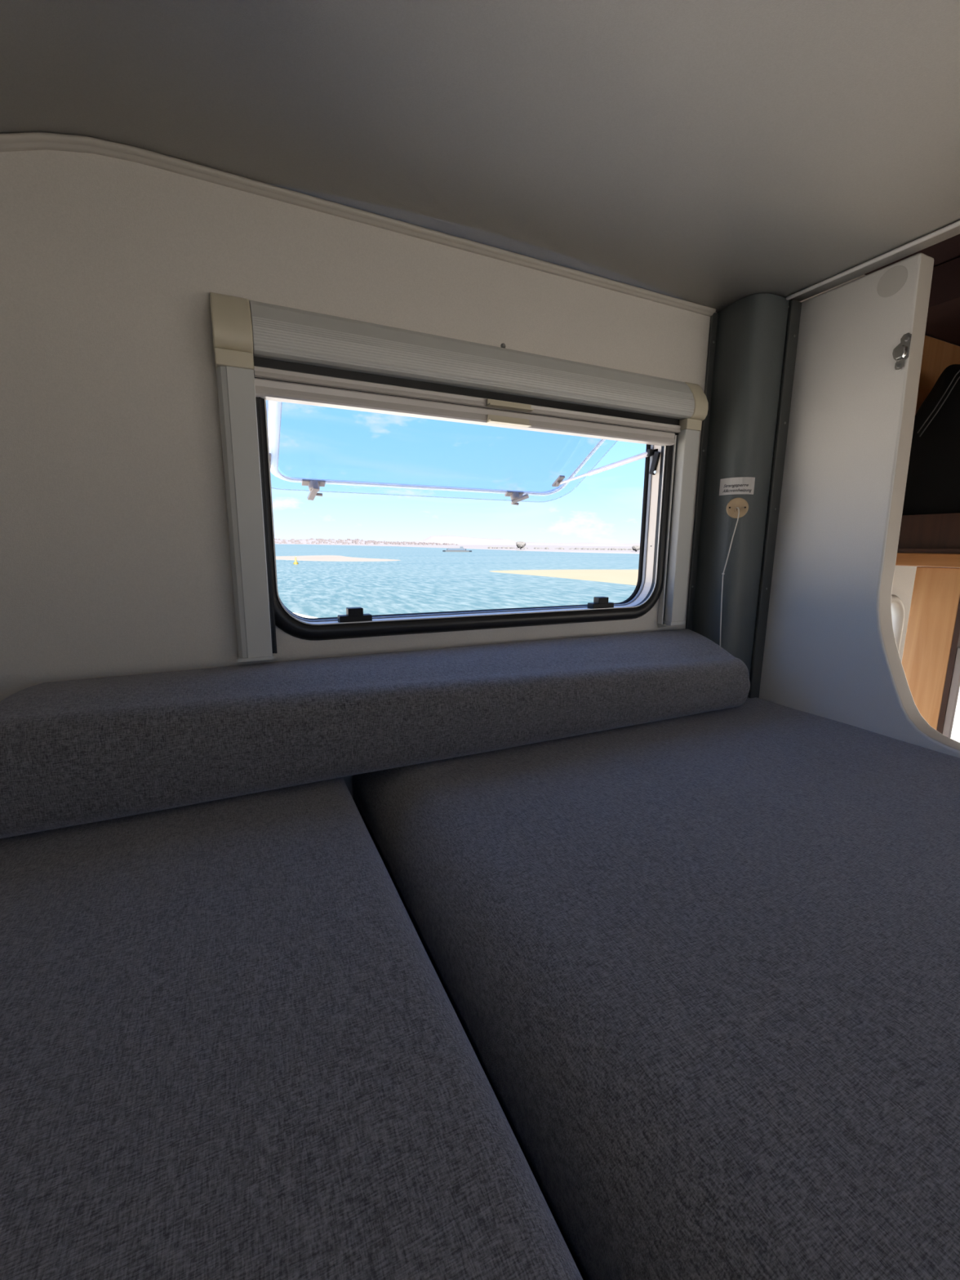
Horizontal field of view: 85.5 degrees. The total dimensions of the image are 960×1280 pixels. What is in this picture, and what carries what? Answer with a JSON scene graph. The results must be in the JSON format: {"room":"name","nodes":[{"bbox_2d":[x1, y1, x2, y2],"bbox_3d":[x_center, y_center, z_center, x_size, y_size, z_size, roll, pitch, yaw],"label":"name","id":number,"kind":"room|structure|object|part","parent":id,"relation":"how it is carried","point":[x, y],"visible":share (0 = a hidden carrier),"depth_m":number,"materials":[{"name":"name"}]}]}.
{"room":"camper van interior","nodes":[
{"label":"camper van interior","id":0,"kind":"room"},
{"bbox_2d":[352,797,586,1279],"bbox_3d":[0.353,0.464,0.077,1.559,0.015,2.120,-4,11,-25],"label":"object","id":1,"kind":"structure","parent":0,"point":[518,1142],"depth_m":0.45,"materials":[{"name":"black plastic"}]},
{"bbox_2d":[0,777,582,1279],"bbox_3d":[-0.077,0.430,-0.138,0.594,0.113,2.108,-4,11,-25],"label":"mattress","id":2,"kind":"object","parent":1,"relation":"on","point":[232,1047],"visible":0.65,"depth_m":0.34,"materials":[{"name":"grey fabric"}]},
{"bbox_2d":[0,629,750,838],"bbox_3d":[-0.033,0.103,0.907,1.268,0.153,0.188,-4,11,-25],"label":"bolster","id":3,"kind":"object","parent":2,"relation":"on","point":[73,753],"visible":1,"depth_m":0.74,"materials":[{"name":"grey fabric"}]},
{"bbox_2d":[352,694,959,1279],"bbox_3d":[0.639,0.374,0.196,0.928,0.113,2.108,-4,11,-25],"label":"mattress","id":4,"kind":"object","parent":1,"relation":"on","point":[702,970],"visible":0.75,"depth_m":0.43,"materials":[{"name":"grey fabric"}]},
{"bbox_2d":[0,0,959,312],"bbox_3d":[0.347,-0.312,-0.072,1.590,0.415,2.180,-4,11,-25],"label":"ceiling","id":5,"kind":"structure","parent":0,"point":[717,154],"depth_m":0.61,"materials":[{"name":"laminate"}]},
{"bbox_2d":[786,220,959,300],"bbox_3d":[1.052,-0.526,0.163,0.010,0.006,2.006,-4,11,-25],"label":"trim","id":6,"kind":"structure","parent":5,"relation":"attached to","point":[957,224],"depth_m":0.90,"materials":[{"name":"grey plastic"}]},
{"bbox_2d":[0,149,959,797],"bbox_3d":[0.709,0.558,1.478,4.350,2.980,0.035,-4,11,-25],"label":"wall","id":7,"kind":"structure","parent":0,"point":[115,557],"depth_m":0.74,"materials":[{"name":"laminate"}]},
{"bbox_2d":[0,131,715,316],"bbox_3d":[-0.148,-0.469,0.846,1.432,0.386,0.014,-4,11,-25],"label":"trim","id":8,"kind":"structure","parent":7,"relation":"attached to","point":[34,140],"depth_m":0.76,"materials":[{"name":"beige plastic"}]},
{"bbox_2d":[209,292,708,662],"bbox_3d":[0.051,-0.259,0.965,0.948,0.534,0.040,-4,11,-25],"label":"roller blind","id":9,"kind":"object","parent":7,"relation":"attached to","point":[300,357],"visible":1,"depth_m":0.84,"materials":[{"name":"beige plastic"}]},
{"bbox_3d":[-0.356,-0.182,0.788,0.049,0.420,0.034,-4,11,-25],"label":"rail","id":10,"kind":"part","parent":9,"relation":"part of","materials":[{"name":"grey plastic"}]},
{"bbox_3d":[0.446,-0.248,1.161,0.042,0.412,0.034,-4,11,-25],"label":"rail","id":11,"kind":"part","parent":9,"relation":"part of","materials":[{"name":"grey plastic"}]},
{"bbox_2d":[253,355,673,640],"bbox_3d":[-0.054,-0.299,1.161,0.864,0.492,0.434,-4,11,-25],"label":"window","id":12,"kind":"structure","parent":7,"relation":"in","point":[355,624],"depth_m":1.07,"materials":[{"name":"black rubber"}]},
{"bbox_3d":[0.015,-0.270,1.019,0.848,0.480,0.016,-4,11,-25],"label":"frame","id":13,"kind":"part","parent":12,"relation":"part of","materials":[{"name":"black rubber"}]},
{"bbox_3d":[0.292,-0.415,1.265,0.012,0.052,0.278,-8,13,-38],"label":"stay arm","id":14,"kind":"part","parent":12,"relation":"part of","materials":[{"name":"white plastic"}]},
{"bbox_2d":[685,293,801,697],"bbox_3d":[0.576,-0.232,1.179,0.128,0.959,0.120,-4,11,-25],"label":"pillar","id":15,"kind":"structure","parent":7,"relation":"attached to","point":[747,339],"depth_m":1.13,"materials":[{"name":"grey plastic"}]},
{"bbox_2d":[720,497,748,648],"bbox_3d":[0.537,-0.140,1.131,0.059,0.331,0.032,-4,11,-25],"label":"cord","id":16,"kind":"object","parent":15,"relation":"attached to","point":[737,508],"visible":1,"depth_m":1.11,"materials":[{"name":"white plastic"}]},
{"bbox_3d":[0.536,-0.128,1.120,0.043,0.311,0.012,-10,15,-44],"label":"pull cord","id":17,"kind":"part","parent":16,"relation":"part of","materials":[{"name":"white fabric"}]},
{"bbox_2d":[719,476,755,495],"bbox_3d":[0.556,-0.332,1.124,0.041,0.035,0.055,-4,11,-25],"label":"sticker","id":18,"kind":"object","parent":15,"relation":"attached to","point":[744,485],"visible":1,"depth_m":1.11,"materials":[{"name":"paper"}]},
{"bbox_2d":[891,594,904,652],"bbox_3d":[1.004,0.145,1.540,0.743,0.543,0.040,-4,11,-25],"label":"window","id":19,"kind":"structure","parent":7,"relation":"in","point":[897,606],"depth_m":1.64,"materials":[{"name":"beige plastic"}]},
{"bbox_2d":[895,257,959,568],"bbox_3d":[1.780,-0.416,0.602,0.615,0.721,2.107,-4,11,-25],"label":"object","id":20,"kind":"object","parent":7,"relation":"attached to","point":[924,540],"visible":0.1,"depth_m":1.33,"materials":[{"name":"brown wood"}]},
{"bbox_2d":[895,552,959,568],"bbox_3d":[1.510,-0.057,0.536,0.020,0.034,2.100,-4,11,-25],"label":"shelf","id":21,"kind":"object","parent":20,"relation":"attached to","point":[913,559],"depth_m":1.30,"materials":[{"name":"brown wood"}]},
{"bbox_2d":[902,364,959,515],"bbox_3d":[1.256,-0.457,1.297,0.212,0.478,0.381,-4,11,-25],"label":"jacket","id":22,"kind":"object","parent":20,"relation":"on","point":[933,477],"visible":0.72,"depth_m":1.30,"materials":[{"name":"black fabric"}]},
{"bbox_2d":[747,253,959,757],"bbox_3d":[1.084,-0.071,0.327,0.047,0.959,2.118,-4,11,-25],"label":"wall","id":23,"kind":"structure","parent":0,"point":[831,651],"depth_m":1.02,"materials":[{"name":"laminate"}]},
{"bbox_2d":[892,333,911,370],"bbox_3d":[0.744,-0.509,0.919,0.008,0.060,0.026,-4,11,-25],"label":"plate","id":24,"kind":"object","parent":23,"relation":"attached to","point":[900,353],"visible":1,"depth_m":0.92,"materials":[{"name":"silver metal"}]},
{"bbox_2d":[894,345,907,360],"bbox_3d":[0.743,-0.508,0.918,0.006,0.024,0.018,-4,11,-25],"label":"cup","id":25,"kind":"object","parent":24,"relation":"on","point":[900,351],"depth_m":0.92,"materials":[{"name":"silver metal"}]},
{"bbox_2d":[864,234,959,275],"bbox_3d":[2.094,-0.814,0.675,2.330,0.030,2.180,-4,11,-25],"label":"ceiling","id":26,"kind":"structure","parent":0,"point":[948,250],"depth_m":1.21,"materials":[{"name":"brown fabric"}]},
{"bbox_3d":[1.157,2.218,0.792,4.410,0.030,2.190,-4,11,-25],"label":"floor","id":27,"kind":"structure","parent":0,"visible":0},
{"bbox_2d":[902,566,959,737],"bbox_3d":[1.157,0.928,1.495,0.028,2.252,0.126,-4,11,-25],"label":"wardrobe","id":28,"kind":"object","parent":27,"relation":"on","point":[931,659],"visible":0.28,"depth_m":1.32,"materials":[{"name":"brown wood"}]},
{"label":"outside","id":29,"kind":"structure","parent":0,"visible":0},
{"bbox_2d":[293,613,959,742],"bbox_3d":[-2.485,23.975,-109.243,700.000,1.450,600.000,-4,11,-25],"label":"ground","id":30,"kind":"structure","parent":29,"point":[955,735],"depth_m":11.05,"materials":[{"name":"beige sand"}]},
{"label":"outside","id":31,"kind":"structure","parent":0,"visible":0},
{"bbox_2d":[275,543,639,617],"bbox_3d":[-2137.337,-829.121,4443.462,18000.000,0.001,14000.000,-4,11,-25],"label":"sea","id":32,"kind":"structure","parent":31,"point":[424,580],"depth_m":57.38,"materials":[{"name":"liquid"}]},
{"bbox_2d":[275,555,400,561],"bbox_3d":[-71.670,-21.228,134.681,107.000,0.270,85.188,-4,11,-25],"label":"sandbank","id":33,"kind":"structure","parent":32,"relation":"in","point":[312,557],"depth_m":133.41,"materials":[{"name":"beige sand"}]},
{"bbox_2d":[442,546,471,551],"bbox_3d":[-12.758,-50.984,291.545,15.099,3.000,8.466,-4,11,-25],"label":"ferry","id":34,"kind":"object","parent":32,"relation":"on","point":[460,548],"visible":0.95,"depth_m":290.07,"materials":[{"name":"white metal"}]},
{"bbox_2d":[489,569,638,585],"bbox_3d":[70.388,-8.481,71.451,131.281,0.310,89.625,-4,11,-25],"label":"sandbank","id":35,"kind":"structure","parent":32,"relation":"in","point":[630,577],"depth_m":71.33,"materials":[{"name":"beige sand"}]},
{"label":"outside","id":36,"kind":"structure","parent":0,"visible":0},
{"bbox_2d":[276,543,639,554],"bbox_3d":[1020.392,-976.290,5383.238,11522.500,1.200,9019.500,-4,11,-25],"label":"shore","id":37,"kind":"structure","parent":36,"point":[551,548],"depth_m":648.44,"materials":[{"name":"beige sand"}]},
{"bbox_2d":[274,538,569,546],"bbox_3d":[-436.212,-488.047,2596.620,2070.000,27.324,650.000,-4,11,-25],"label":"hill","id":38,"kind":"structure","parent":37,"relation":"on","point":[304,541],"depth_m":2391.66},
{"bbox_2d":[274,537,457,545],"bbox_3d":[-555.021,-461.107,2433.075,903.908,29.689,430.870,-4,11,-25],"label":"houses","id":39,"kind":"structure","parent":38,"relation":"on","point":[354,541],"depth_m":2390.20},
{"bbox_2d":[382,535,639,546],"bbox_3d":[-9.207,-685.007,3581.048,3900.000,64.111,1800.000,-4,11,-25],"label":"hills","id":40,"kind":"structure","parent":37,"relation":"on","point":[449,540],"depth_m":3398.82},
{"bbox_2d":[515,541,525,549],"bbox_3d":[30.499,-71.172,389.529,7.522,6.243,7.571,-4,11,-25],"label":"tree","id":41,"kind":"object","parent":37,"relation":"on","point":[520,544],"visible":1,"depth_m":387.30,"materials":[{"name":"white plant"}]},
{"bbox_2d":[487,546,632,550],"bbox_3d":[89.952,-69.842,400.952,90.490,3.513,229.374,-4,11,-25],"label":"shrubs","id":42,"kind":"object","parent":37,"relation":"on","point":[546,548],"visible":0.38,"depth_m":407.97,"materials":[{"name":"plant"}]},
{"bbox_2d":[631,545,639,551],"bbox_3d":[86.902,-50.848,288.814,4.470,3.556,4.416,-4,11,-25],"label":"tree","id":43,"kind":"object","parent":37,"relation":"on","point":[635,548],"visible":0.96,"depth_m":287.60,"materials":[{"name":"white plant"}]}
]}

